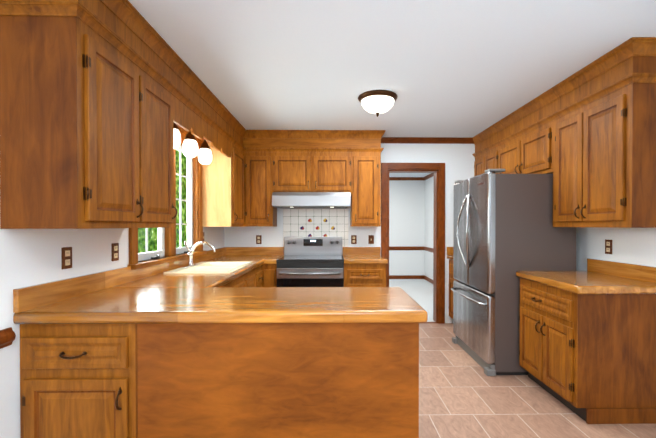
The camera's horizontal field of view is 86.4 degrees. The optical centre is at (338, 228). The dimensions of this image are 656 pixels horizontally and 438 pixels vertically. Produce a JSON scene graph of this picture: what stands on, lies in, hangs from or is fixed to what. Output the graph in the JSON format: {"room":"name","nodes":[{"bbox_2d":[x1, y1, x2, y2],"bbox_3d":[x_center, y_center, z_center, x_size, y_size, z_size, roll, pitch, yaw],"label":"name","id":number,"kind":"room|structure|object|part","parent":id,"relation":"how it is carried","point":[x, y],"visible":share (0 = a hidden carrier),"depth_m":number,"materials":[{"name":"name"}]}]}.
{"room":"kitchen","nodes":[
{"label":"kitchen","id":0,"kind":"room"},
{"bbox_2d":[0,227,224,437],"bbox_3d":[-1.507,0.066,1.052,0.120,2.460,7.340,0,1,-1],"label":"wall","id":1,"kind":"structure","parent":0,"point":[29,257],"depth_m":1.67,"materials":[{"name":"paint"}]},
{"bbox_2d":[0,327,15,348],"bbox_3d":[-1.412,0.494,-0.473,0.026,0.076,4.040,0,1,-1],"label":"trim","id":2,"kind":"structure","parent":1,"relation":"attached to","point":[7,336],"depth_m":1.51,"materials":[{"name":"brown wood"}]},
{"bbox_2d":[61,247,71,268],"bbox_3d":[-1.454,0.158,1.873,0.008,0.116,0.072,0,1,-1],"label":"electrical outlet plate","id":3,"kind":"object","parent":1,"relation":"attached to","point":[66,255],"depth_m":1.87,"materials":[{"name":"brown plastic"}]},
{"bbox_2d":[0,16,176,228],"bbox_3d":[-1.267,-0.457,1.949,0.382,0.910,0.903,0,1,-1],"label":"upper cabinet","id":4,"kind":"object","parent":1,"relation":"attached to","point":[86,128],"visible":1,"depth_m":1.50,"materials":[{"name":"brown wood"}]},
{"bbox_2d":[111,243,118,260],"bbox_3d":[-1.460,0.155,2.288,0.008,0.116,0.072,0,1,-1],"label":"electrical outlet plate","id":5,"kind":"object","parent":1,"relation":"attached to","point":[115,246],"depth_m":2.28,"materials":[{"name":"brown plastic"}]},
{"bbox_2d":[127,125,206,269],"bbox_3d":[-1.499,-0.289,3.111,0.156,1.295,1.375,0,1,-1],"label":"window","id":6,"kind":"structure","parent":1,"relation":"in","point":[170,248],"depth_m":3.40,"materials":[{"name":"brown wood"}]},
{"bbox_3d":[-1.492,-0.277,3.112,0.139,1.048,1.133,0,1,-1],"label":"window sashes","id":7,"kind":"part","parent":6,"relation":"part of","materials":[{"name":"white wood"}]},
{"bbox_2d":[202,142,244,226],"bbox_3d":[-1.299,-0.476,4.183,0.382,0.910,0.831,0,1,-1],"label":"upper cabinet","id":8,"kind":"object","parent":1,"relation":"attached to","point":[222,190],"visible":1,"depth_m":3.77,"materials":[{"name":"brown wood"}]},
{"bbox_2d":[225,143,474,322],"bbox_3d":[0.323,0.034,4.688,3.645,2.460,0.120,0,1,-1],"label":"wall","id":9,"kind":"structure","parent":0,"point":[458,160],"depth_m":4.63,"materials":[{"name":"paint"}]},
{"bbox_2d":[256,235,261,243],"bbox_3d":[-1.048,0.150,4.605,0.072,0.116,0.008,0,1,-1],"label":"electrical outlet plate","id":10,"kind":"object","parent":9,"relation":"attached to","point":[258,237],"depth_m":4.60,"materials":[{"name":"plastic"}]},
{"bbox_2d":[243,152,276,225],"bbox_3d":[-0.986,-0.478,4.429,0.360,0.910,0.347,0,1,-1],"label":"upper cabinet","id":11,"kind":"object","parent":9,"relation":"attached to","point":[259,167],"depth_m":4.26,"materials":[{"name":"brown wood"}]},
{"bbox_2d":[275,152,314,191],"bbox_3d":[-0.564,-0.684,4.433,0.483,0.500,0.347,0,1,-1],"label":"upper cabinet","id":12,"kind":"object","parent":9,"relation":"attached to","point":[294,171],"depth_m":4.26,"materials":[{"name":"brown wood"}]},
{"bbox_2d":[283,208,347,254],"bbox_3d":[-0.297,0.042,4.612,0.864,0.615,0.010,0,1,-1],"label":"tile backsplash","id":13,"kind":"structure","parent":9,"relation":"attached to","point":[315,222],"depth_m":4.61,"materials":[{"name":"white tile"}]},
{"bbox_2d":[315,152,354,195],"bbox_3d":[-0.079,-0.684,4.441,0.487,0.500,0.347,0,1,-1],"label":"upper cabinet","id":14,"kind":"object","parent":9,"relation":"attached to","point":[334,171],"depth_m":4.27,"materials":[{"name":"brown wood"}]},
{"bbox_2d":[272,192,350,208],"bbox_3d":[-0.320,-0.342,4.357,0.926,0.178,0.493,0,1,-1],"label":"hood vent","id":15,"kind":"object","parent":14,"relation":"attached to","point":[311,200],"visible":1,"depth_m":4.12,"materials":[{"name":"silver metal"}]},
{"bbox_2d":[351,235,356,243],"bbox_3d":[0.207,0.150,4.623,0.072,0.116,0.008,0,1,-1],"label":"electrical outlet plate","id":16,"kind":"object","parent":9,"relation":"attached to","point":[353,237],"depth_m":4.62,"materials":[{"name":"plastic"}]},
{"bbox_2d":[351,152,380,225],"bbox_3d":[0.342,-0.479,4.448,0.356,0.910,0.347,0,1,-1],"label":"upper cabinet","id":17,"kind":"object","parent":9,"relation":"attached to","point":[357,175],"depth_m":4.28,"materials":[{"name":"brown wood"}]},
{"bbox_2d":[368,235,373,243],"bbox_3d":[0.436,0.150,4.623,0.072,0.116,0.016,0,1,-1],"label":"electrical outlet plate","id":18,"kind":"object","parent":9,"relation":"attached to","point":[370,237],"depth_m":4.63,"materials":[{"name":"brown plastic"}]},
{"bbox_2d":[381,163,444,323],"bbox_3d":[0.991,0.199,4.697,0.850,2.130,0.166,0,1,-1],"label":"door frame","id":19,"kind":"structure","parent":9,"relation":"attached to","point":[437,170],"depth_m":4.62,"materials":[{"name":"brown wood"}]},
{"bbox_2d":[381,137,473,143],"bbox_3d":[1.169,-1.159,4.610,1.295,0.072,0.040,0,1,-1],"label":"crown molding","id":20,"kind":"structure","parent":9,"relation":"attached to","point":[428,140],"depth_m":4.61,"materials":[{"name":"brown wood"}]},
{"bbox_2d":[128,0,655,176],"bbox_3d":[0.348,-1.221,2.967,3.885,0.080,11.140,0,1,-1],"label":"ceiling","id":21,"kind":"structure","parent":0,"point":[459,68],"depth_m":2.33,"materials":[{"name":"paint"}]},
{"bbox_2d":[0,0,247,151],"bbox_3d":[-1.285,-1.051,3.018,0.377,0.259,3.150,0,1,-1],"label":"soffit","id":22,"kind":"structure","parent":21,"relation":"attached to","point":[125,28],"depth_m":2.01,"materials":[{"name":"brown wood"}]},
{"bbox_2d":[174,123,183,151],"bbox_3d":[-1.286,-0.767,2.698,0.126,0.302,0.126,0,1,-10],"label":"pendant light","id":23,"kind":"object","parent":22,"relation":"hanging from","point":[177,138],"depth_m":2.68,"materials":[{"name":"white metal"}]},
{"bbox_2d":[183,131,200,159],"bbox_3d":[-1.291,-0.770,3.048,0.126,0.302,0.126,0,1,-10],"label":"pendant light","id":24,"kind":"object","parent":22,"relation":"hanging from","point":[190,148],"depth_m":3.01,"materials":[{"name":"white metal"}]},
{"bbox_2d":[173,96,230,156],"bbox_3d":[-1.156,-0.837,3.083,0.020,0.170,1.365,0,1,-1],"label":"window valance","id":25,"kind":"object","parent":22,"relation":"attached to","point":[188,119],"visible":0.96,"depth_m":2.86,"materials":[{"name":"brown wood"}]},
{"bbox_2d":[199,139,211,164],"bbox_3d":[-1.296,-0.773,3.398,0.126,0.302,0.126,0,1,-10],"label":"pendant light","id":26,"kind":"object","parent":22,"relation":"hanging from","point":[206,155],"depth_m":3.36,"materials":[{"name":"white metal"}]},
{"bbox_2d":[248,130,384,151],"bbox_3d":[-0.267,-1.063,4.420,1.673,0.259,0.377,0,1,-1],"label":"soffit","id":27,"kind":"structure","parent":21,"relation":"attached to","point":[258,140],"depth_m":4.27,"materials":[{"name":"brown wood"}]},
{"bbox_2d":[358,90,397,116],"bbox_3d":[0.355,-1.093,3.149,0.356,0.178,0.356,0,1,-1],"label":"flush ceiling light","id":28,"kind":"object","parent":21,"relation":"attached to","point":[377,102],"visible":1,"depth_m":3.05,"materials":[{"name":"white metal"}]},
{"bbox_2d":[472,37,655,157],"bbox_3d":[1.974,-1.054,3.393,0.377,0.259,2.495,0,1,-1],"label":"soffit","id":29,"kind":"structure","parent":21,"relation":"attached to","point":[629,61],"depth_m":2.63,"materials":[{"name":"brown wood"}]},
{"bbox_2d":[389,180,424,274],"bbox_3d":[0.423,0.001,8.490,3.335,2.460,0.120,0,1,-1],"label":"wall","id":30,"kind":"structure","parent":0,"point":[406,213],"depth_m":8.44,"materials":[{"name":"paint"}]},
{"bbox_2d":[389,177,422,278],"bbox_3d":[0.406,0.002,8.410,3.240,2.460,0.040,0,1,-1],"label":"trim","id":31,"kind":"structure","parent":30,"relation":"attached to","point":[412,248],"depth_m":8.44,"materials":[{"name":"brown wood"}]},
{"bbox_2d":[389,279,434,321],"bbox_3d":[0.435,1.270,6.616,3.605,0.054,3.890,0,1,-1],"label":"floor","id":32,"kind":"structure","parent":0,"point":[419,292],"depth_m":6.96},
{"bbox_2d":[419,323,655,437],"bbox_3d":[0.376,1.321,1.045,3.885,0.050,7.250,0,1,-1],"label":"floor","id":33,"kind":"structure","parent":0,"point":[462,394],"depth_m":2.53,"materials":[{"name":"beige tile"}]},
{"bbox_2d":[20,324,135,437],"bbox_3d":[-1.192,0.859,1.882,0.529,0.860,0.603,0,1,-1],"label":"base cabinet","id":34,"kind":"object","parent":33,"relation":"on","point":[77,380],"depth_m":1.58,"materials":[{"name":"brown wood"}]},
{"bbox_2d":[223,264,276,286],"bbox_3d":[-1.087,0.846,3.399,0.784,0.859,2.427,0,1,-1],"label":"base cabinet","id":35,"kind":"object","parent":33,"relation":"on","point":[264,275],"visible":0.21,"depth_m":3.84,"materials":[{"name":"brown wood"}]},
{"bbox_2d":[13,247,283,312],"bbox_3d":[-1.082,0.339,3.087,0.784,0.160,3.043,0,1,-1],"label":"countertop","id":36,"kind":"structure","parent":35,"relation":"on","point":[32,297],"depth_m":2.39,"materials":[{"name":"brown wood"}]},
{"bbox_2d":[183,241,215,266],"bbox_3d":[-1.264,0.230,3.217,0.272,0.237,0.210,0,1,-1],"label":"tap","id":37,"kind":"object","parent":36,"relation":"on","point":[190,258],"visible":1,"depth_m":3.20,"materials":[{"name":"silver metal"}]},
{"bbox_2d":[163,262,252,273],"bbox_3d":[-1.148,0.377,3.220,0.530,0.056,0.820,0,1,-1],"label":"sink basin","id":38,"kind":"object","parent":36,"relation":"in","point":[215,267],"visible":0.71,"depth_m":3.19,"materials":[{"name":"ceramic"}]},
{"bbox_2d":[136,322,418,437],"bbox_3d":[-0.281,0.859,1.905,1.305,0.860,0.622,0,1,-1],"label":"peninsula panel","id":39,"kind":"object","parent":33,"relation":"on","point":[262,380],"depth_m":1.62,"materials":[{"name":"brown wood"}]},
{"bbox_2d":[13,287,427,323],"bbox_3d":[-0.525,0.402,1.894,1.863,0.055,0.640,0,1,-1],"label":"countertop","id":40,"kind":"structure","parent":39,"relation":"on","point":[258,305],"depth_m":1.66,"materials":[{"name":"brown wood"}]},
{"bbox_2d":[276,237,343,286],"bbox_3d":[-0.323,0.681,4.242,0.764,1.135,0.741,0,1,-1],"label":"range","id":41,"kind":"object","parent":33,"relation":"on","point":[310,262],"visible":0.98,"depth_m":3.95,"materials":[{"name":"silver metal"}]},
{"bbox_2d":[344,264,385,286],"bbox_3d":[0.303,0.838,4.302,0.483,0.859,0.662,0,1,-1],"label":"base cabinet","id":42,"kind":"object","parent":33,"relation":"on","point":[364,275],"visible":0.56,"depth_m":4.01,"materials":[{"name":"brown wood"}]},
{"bbox_2d":[343,247,387,263],"bbox_3d":[0.313,0.329,4.310,0.503,0.160,0.638,0,1,-1],"label":"countertop","id":43,"kind":"structure","parent":42,"relation":"on","point":[361,255],"depth_m":4.44,"materials":[{"name":"brown wood"}]},
{"bbox_2d":[448,259,455,318],"bbox_3d":[1.786,0.838,4.290,0.727,0.859,0.728,0,1,-1],"label":"base cabinet","id":44,"kind":"object","parent":33,"relation":"on","point":[451,280],"visible":0.1,"depth_m":4.52,"materials":[{"name":"brown wood"}]},
{"bbox_2d":[447,247,452,259],"bbox_3d":[1.798,0.329,4.282,0.703,0.160,0.736,0,1,-1],"label":"countertop","id":45,"kind":"structure","parent":44,"relation":"on","point":[450,253],"depth_m":4.62,"materials":[{"name":"brown wood"}]},
{"bbox_2d":[451,169,575,375],"bbox_3d":[1.632,0.378,3.460,0.853,1.794,0.898,0,1,-1],"label":"refrigerator","id":46,"kind":"object","parent":33,"relation":"on","point":[505,230],"visible":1,"depth_m":3.02,"materials":[{"name":"silver metal"}]},
{"bbox_2d":[519,278,655,423],"bbox_3d":[1.843,0.853,2.649,0.661,0.859,0.717,0,1,-1],"label":"base cabinet","id":47,"kind":"object","parent":33,"relation":"on","point":[589,358],"visible":1,"depth_m":2.30,"materials":[{"name":"brown wood"}]},
{"bbox_2d":[516,258,655,293],"bbox_3d":[1.855,0.343,2.630,0.637,0.160,0.763,0,1,-1],"label":"countertop","id":48,"kind":"structure","parent":47,"relation":"on","point":[603,277],"depth_m":2.52,"materials":[{"name":"brown wood"}]},
{"bbox_2d":[425,176,655,279],"bbox_3d":[2.230,0.049,3.006,0.120,2.460,11.140,0,1,-1],"label":"wall","id":49,"kind":"structure","parent":0,"point":[637,246],"depth_m":2.87,"materials":[{"name":"paint"}]},
{"bbox_2d":[423,173,433,283],"bbox_3d":[2.095,0.017,6.614,0.045,2.460,3.680,0,1,-1],"label":"trim","id":50,"kind":"structure","parent":49,"relation":"attached to","point":[432,174],"depth_m":8.06,"materials":[{"name":"brown wood"}]},
{"bbox_2d":[474,155,481,176],"bbox_3d":[1.973,-0.717,4.480,0.347,0.436,0.328,0,1,-1],"label":"upper cabinet","id":51,"kind":"object","parent":49,"relation":"attached to","point":[478,160],"depth_m":4.51,"materials":[{"name":"brown wood"}]},
{"bbox_2d":[482,149,493,173],"bbox_3d":[1.978,-0.714,4.143,0.347,0.436,0.345,0,1,-1],"label":"upper cabinet","id":52,"kind":"object","parent":49,"relation":"attached to","point":[488,157],"depth_m":4.22,"materials":[{"name":"brown wood"}]},
{"bbox_2d":[494,138,517,173],"bbox_3d":[1.984,-0.710,3.728,0.347,0.436,0.485,0,1,-1],"label":"upper cabinet","id":53,"kind":"object","parent":49,"relation":"attached to","point":[505,155],"depth_m":3.74,"materials":[{"name":"brown wood"}]},
{"bbox_2d":[518,121,552,173],"bbox_3d":[1.991,-0.706,3.239,0.347,0.436,0.494,0,1,-1],"label":"upper cabinet","id":54,"kind":"object","parent":49,"relation":"attached to","point":[531,152],"depth_m":3.20,"materials":[{"name":"brown wood"}]},
{"bbox_2d":[553,83,655,227],"bbox_3d":[1.983,-0.462,2.596,0.382,0.910,0.793,0,1,-1],"label":"upper cabinet","id":55,"kind":"object","parent":49,"relation":"attached to","point":[604,161],"visible":1,"depth_m":2.37,"materials":[{"name":"brown wood"}]},
{"bbox_2d":[605,239,611,253],"bbox_3d":[2.169,0.148,2.802,0.008,0.116,0.072,0,1,-1],"label":"electrical outlet plate","id":56,"kind":"object","parent":49,"relation":"attached to","point":[608,243],"depth_m":2.80,"materials":[{"name":"brown plastic"}]},
{"label":"outside","id":57,"kind":"structure","parent":0,"visible":0},
{"bbox_2d":[138,150,186,252],"bbox_3d":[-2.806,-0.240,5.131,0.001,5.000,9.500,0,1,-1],"label":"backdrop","id":58,"kind":"structure","parent":57,"point":[152,230],"depth_m":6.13,"materials":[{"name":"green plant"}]}
]}

